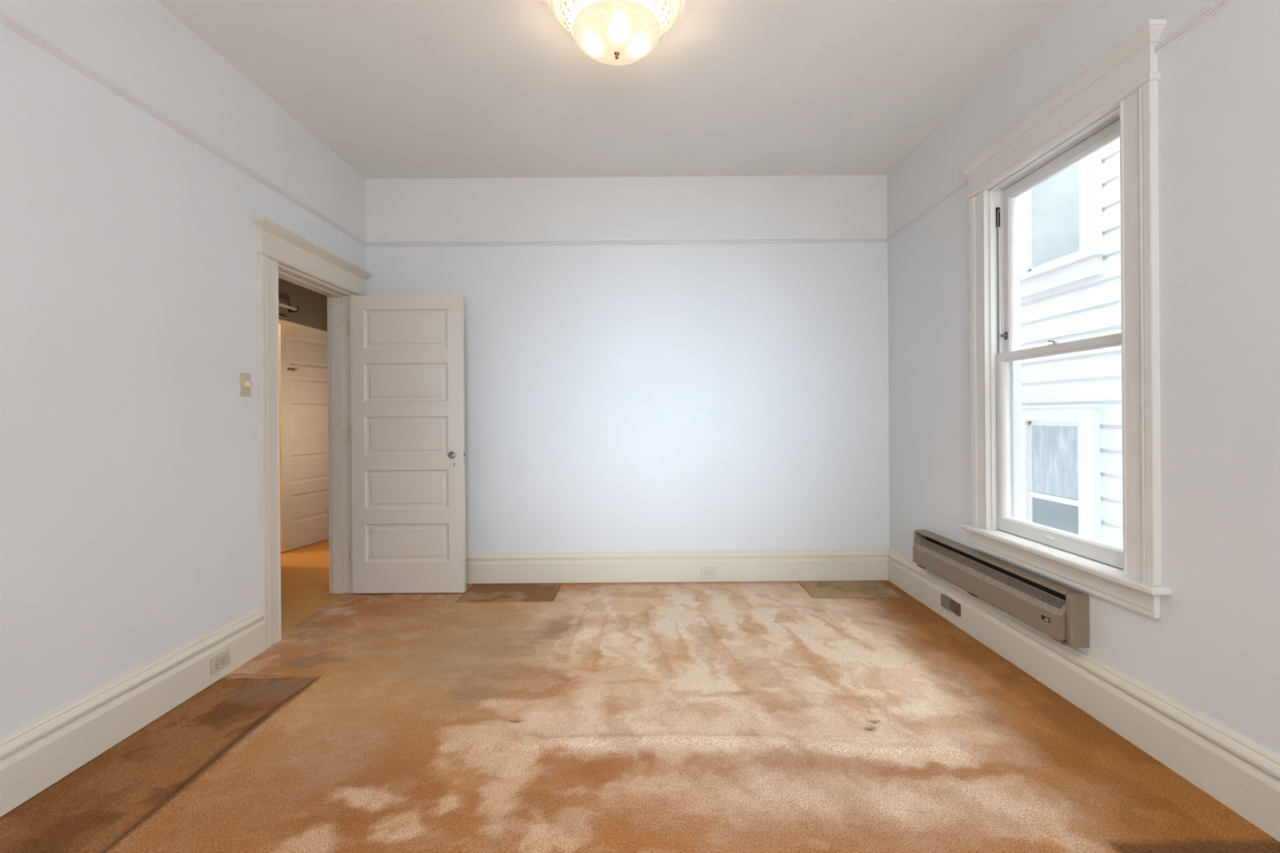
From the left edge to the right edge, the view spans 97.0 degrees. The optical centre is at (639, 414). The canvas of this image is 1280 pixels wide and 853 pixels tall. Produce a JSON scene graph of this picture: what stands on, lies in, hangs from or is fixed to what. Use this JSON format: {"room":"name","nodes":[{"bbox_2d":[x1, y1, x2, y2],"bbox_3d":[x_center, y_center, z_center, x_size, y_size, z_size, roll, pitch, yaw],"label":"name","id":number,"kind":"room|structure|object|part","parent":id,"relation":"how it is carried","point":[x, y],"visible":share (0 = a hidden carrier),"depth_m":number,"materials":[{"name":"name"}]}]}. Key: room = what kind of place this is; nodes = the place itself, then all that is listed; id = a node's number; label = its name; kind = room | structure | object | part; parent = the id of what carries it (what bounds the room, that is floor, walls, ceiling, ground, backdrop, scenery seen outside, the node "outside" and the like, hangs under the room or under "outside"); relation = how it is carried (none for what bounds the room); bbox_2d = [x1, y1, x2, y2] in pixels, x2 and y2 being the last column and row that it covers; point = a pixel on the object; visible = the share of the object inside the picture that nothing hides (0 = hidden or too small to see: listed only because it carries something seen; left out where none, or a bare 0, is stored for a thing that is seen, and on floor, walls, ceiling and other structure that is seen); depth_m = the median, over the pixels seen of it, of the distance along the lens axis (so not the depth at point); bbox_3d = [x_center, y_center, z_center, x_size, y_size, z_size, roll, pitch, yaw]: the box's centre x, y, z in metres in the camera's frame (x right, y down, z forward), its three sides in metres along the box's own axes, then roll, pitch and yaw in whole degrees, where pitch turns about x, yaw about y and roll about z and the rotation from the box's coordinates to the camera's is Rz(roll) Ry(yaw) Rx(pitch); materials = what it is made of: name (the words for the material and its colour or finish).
{"room":"empty bedroom","nodes":[
{"label":"empty bedroom","id":0,"kind":"room"},
{"bbox_2d":[0,0,365,738],"bbox_3d":[-2.056,-0.244,1.245,0.148,2.930,6.030,0,0,0],"label":"wall","id":1,"kind":"structure","parent":0,"point":[129,439],"depth_m":2.18,"materials":[{"name":"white paint"}]},
{"bbox_2d":[0,607,266,817],"bbox_3d":[-1.956,1.109,0.659,0.031,0.222,4.559,0,0,0],"label":"baseboard","id":2,"kind":"structure","parent":1,"relation":"attached to","point":[34,757],"depth_m":2.09,"materials":[{"name":"beige paint"}]},
{"bbox_2d":[210,648,230,675],"bbox_3d":[-1.937,1.142,2.620,0.008,0.072,0.118,0,0,0],"label":"wall outlet","id":3,"kind":"object","parent":2,"relation":"attached to","point":[222,660],"visible":1,"depth_m":2.61,"materials":[{"name":"beige plastic"}]},
{"bbox_2d":[216,659,221,667],"bbox_3d":[-1.935,1.142,2.600,0.003,0.034,0.028,0,0,0],"label":"receptacle","id":4,"kind":"object","parent":3,"relation":"attached to","point":[218,661],"depth_m":2.60,"materials":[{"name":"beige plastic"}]},
{"bbox_2d":[222,656,226,663],"bbox_3d":[-1.935,1.142,2.639,0.003,0.034,0.028,0,0,0],"label":"receptacle","id":5,"kind":"object","parent":3,"relation":"attached to","point":[224,658],"depth_m":2.64,"materials":[{"name":"beige plastic"}]},
{"bbox_2d":[0,11,366,246],"bbox_3d":[-1.984,-1.235,1.245,0.012,0.037,5.730,0,0,0],"label":"rail","id":6,"kind":"object","parent":1,"relation":"attached to","point":[6,20],"visible":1,"depth_m":2.28,"materials":[{"name":"grey paint"}]},
{"bbox_2d":[240,372,252,396],"bbox_3d":[-1.968,-0.151,2.843,0.026,0.116,0.074,0,0,0],"label":"dimmer switch","id":7,"kind":"object","parent":1,"relation":"attached to","point":[246,384],"visible":1,"depth_m":2.83,"materials":[{"name":"beige plastic"}]},
{"bbox_3d":[-1.965,-0.152,2.843,0.020,0.042,0.042,0,0,0],"label":"knob","id":8,"kind":"part","parent":7,"relation":"part of","materials":[{"name":"beige plastic"}]},
{"bbox_2d":[251,216,372,648],"bbox_3d":[-2.026,0.103,3.482,0.222,2.236,1.167,0,0,0],"label":"door frame","id":9,"kind":"structure","parent":1,"relation":"attached to","point":[282,253],"depth_m":3.25,"materials":[{"name":"beige paint"}]},
{"bbox_3d":[-1.966,0.194,3.009,0.026,2.052,0.139,0,0,0],"label":"casing","id":10,"kind":"part","parent":9,"relation":"part of","materials":[{"name":"beige paint"}]},
{"bbox_3d":[-1.956,-0.992,3.482,0.064,0.048,1.167,0,0,0],"label":"crown","id":11,"kind":"part","parent":9,"relation":"part of","materials":[{"name":"beige paint"}]},
{"bbox_2d":[347,294,466,593],"bbox_3d":[-1.592,0.198,3.856,0.801,2.020,0.160,0,0,0],"label":"door","id":12,"kind":"structure","parent":1,"relation":"in","point":[406,428],"depth_m":3.84,"materials":[{"name":"white paint"}]},
{"bbox_3d":[-1.260,0.270,3.791,0.052,0.052,0.030,0,0,0],"label":"glass knob","id":13,"kind":"part","parent":12,"relation":"part of","materials":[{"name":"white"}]},
{"bbox_2d":[278,277,327,331],"bbox_3d":[-3.062,-0.236,4.300,0.120,2.930,5.800,0,0,0],"label":"wall","id":14,"kind":"structure","parent":0,"point":[313,305],"depth_m":5.07,"materials":[{"name":"beige paint"}]},
{"bbox_2d":[278,314,288,319],"bbox_3d":[-2.997,-0.824,4.510,0.020,0.015,0.620,0,0,0],"label":"trim","id":15,"kind":"structure","parent":14,"relation":"attached to","point":[280,316],"depth_m":4.76,"materials":[{"name":"beige paint"}]},
{"bbox_2d":[278,302,298,312],"bbox_3d":[-2.965,-0.912,4.535,0.085,0.070,0.670,0,0,0],"label":"curtain rod","id":16,"kind":"object","parent":14,"relation":"attached to","point":[288,306],"visible":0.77,"depth_m":4.78,"materials":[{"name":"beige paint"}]},
{"bbox_2d":[278,318,327,334],"bbox_3d":[-3.059,0.214,5.210,0.129,2.030,1.210,0,0,0],"label":"door frame","id":17,"kind":"structure","parent":14,"relation":"attached to","point":[282,322],"depth_m":5.09,"materials":[{"name":"beige paint"}]},
{"bbox_2d":[279,324,328,551],"bbox_3d":[-3.096,0.192,5.415,0.098,2.050,0.790,0,0,12],"label":"door","id":18,"kind":"structure","parent":14,"relation":"in","point":[303,354],"depth_m":5.28,"materials":[{"name":"white paint"}]},
{"bbox_2d":[156,0,1066,178],"bbox_3d":[-1.634,-1.772,2.715,7.160,0.120,8.970,0,0,0],"label":"ceiling","id":19,"kind":"structure","parent":0,"point":[396,89],"depth_m":2.91,"materials":[{"name":"beige paint"}]},
{"bbox_2d":[551,0,681,65],"bbox_3d":[-0.098,-1.605,2.368,0.543,0.238,0.543,0,0,0],"label":"ceiling lamp","id":20,"kind":"object","parent":19,"relation":"attached to","point":[609,32],"visible":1,"depth_m":2.29,"materials":[{"name":"beige glass"}]},
{"bbox_3d":[-0.097,-1.557,2.368,0.372,0.090,0.372,0,0,0],"label":"lamp shade","id":21,"kind":"part","parent":20,"relation":"part of","materials":[{"name":"white glass"}]},
{"bbox_2d":[364,174,889,551],"bbox_3d":[-0.012,-0.260,4.185,3.940,2.930,0.150,0,0,0],"label":"wall","id":22,"kind":"structure","parent":0,"point":[706,397],"depth_m":4.11,"materials":[{"name":"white paint"}]},
{"bbox_2d":[365,238,887,247],"bbox_3d":[-0.097,-1.250,4.104,3.785,0.037,0.012,0,0,0],"label":"rail","id":23,"kind":"object","parent":22,"relation":"attached to","point":[784,241],"visible":1,"depth_m":4.10,"materials":[{"name":"grey paint"}]},
{"bbox_2d":[466,548,888,583],"bbox_3d":[-0.079,1.095,4.095,3.785,0.222,0.031,0,0,0],"label":"baseboard","id":24,"kind":"structure","parent":22,"relation":"attached to","point":[822,564],"depth_m":4.08,"materials":[{"name":"beige paint"}]},
{"bbox_2d":[701,567,717,577],"bbox_3d":[0.499,1.135,4.076,0.118,0.072,0.008,0,0,0],"label":"wall outlet","id":25,"kind":"object","parent":24,"relation":"attached to","point":[706,572],"visible":1,"depth_m":4.07,"materials":[{"name":"beige plastic"}]},
{"bbox_2d":[0,538,1279,852],"bbox_3d":[-1.653,1.218,2.740,7.075,0.024,9.040,0,0,0],"label":"floor","id":26,"kind":"structure","parent":0,"point":[822,716],"depth_m":2.06,"materials":[{"name":"beige carpet"}]},
{"bbox_2d":[887,0,1279,756],"bbox_3d":[1.880,-0.275,1.170,0.155,2.930,5.880,0,0,0],"label":"wall","id":27,"kind":"structure","parent":0,"point":[1213,648],"depth_m":1.86,"materials":[{"name":"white paint"}]},
{"bbox_2d":[912,529,1088,648],"bbox_3d":[1.763,0.838,2.942,0.096,0.222,1.316,0,0,0],"label":"wall heater","id":28,"kind":"object","parent":27,"relation":"attached to","point":[1061,611],"visible":1,"depth_m":2.66,"materials":[{"name":"beige metal"}]},
{"bbox_3d":[1.806,0.840,2.942,0.012,0.178,1.256,0,0,0],"label":"plate","id":29,"kind":"part","parent":28,"relation":"part of","materials":[{"name":"beige metal"}]},
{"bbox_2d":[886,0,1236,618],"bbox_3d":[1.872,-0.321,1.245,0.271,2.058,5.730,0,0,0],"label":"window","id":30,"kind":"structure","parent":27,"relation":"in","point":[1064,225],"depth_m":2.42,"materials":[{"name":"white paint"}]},
{"bbox_3d":[1.790,-0.285,2.991,0.026,1.751,0.130,0,0,0],"label":"casing","id":31,"kind":"part","parent":30,"relation":"part of","materials":[{"name":"white paint"}]},
{"bbox_3d":[1.850,-0.690,2.920,0.021,0.760,0.011,0,0,0],"label":"sash cord","id":32,"kind":"part","parent":30,"relation":"part of","materials":[{"name":"grey paint"}]},
{"bbox_3d":[1.854,0.137,2.511,0.035,0.899,0.824,0,0,0],"label":"sash","id":33,"kind":"part","parent":30,"relation":"part of","materials":[{"name":"white paint"}]},
{"bbox_3d":[1.766,-1.320,2.511,0.058,0.058,1.156,0,0,0],"label":"crown","id":34,"kind":"part","parent":30,"relation":"part of","materials":[{"name":"white paint"}]},
{"bbox_3d":[1.892,-0.716,2.511,0.035,0.877,0.824,0,0,0],"label":"sash","id":35,"kind":"part","parent":30,"relation":"part of","materials":[{"name":"white paint"}]},
{"bbox_3d":[1.859,0.122,2.511,0.003,0.783,0.722,0,0,0],"label":"glass pane","id":36,"kind":"part","parent":30,"relation":"part of","materials":[{"name":"clear glass"}]},
{"bbox_3d":[1.897,-0.711,2.511,0.003,0.776,0.722,0,0,0],"label":"glass pane","id":37,"kind":"part","parent":30,"relation":"part of","materials":[{"name":"clear glass"}]},
{"bbox_3d":[1.790,-0.285,2.031,0.026,1.751,0.130,0,0,0],"label":"casing","id":38,"kind":"part","parent":30,"relation":"part of","materials":[{"name":"white paint"}]},
{"bbox_2d":[887,548,1279,841],"bbox_3d":[1.798,1.080,1.245,0.031,0.222,5.730,0,0,0],"label":"baseboard","id":39,"kind":"structure","parent":27,"relation":"attached to","point":[1239,773],"depth_m":2.07,"materials":[{"name":"beige paint"}]},
{"bbox_2d":[940,593,960,616],"bbox_3d":[1.772,1.084,3.237,0.022,0.083,0.175,0,0,0],"label":"wall outlet","id":40,"kind":"object","parent":39,"relation":"attached to","point":[946,602],"visible":1,"depth_m":3.25,"materials":[{"name":"grey paint"}]},
{"bbox_2d":[950,599,960,616],"bbox_3d":[1.772,1.084,3.196,0.022,0.083,0.093,0,0,0],"label":"receptacle","id":41,"kind":"object","parent":40,"relation":"attached to","point":[955,606],"depth_m":3.18,"materials":[{"name":"brown plastic"}]}
]}

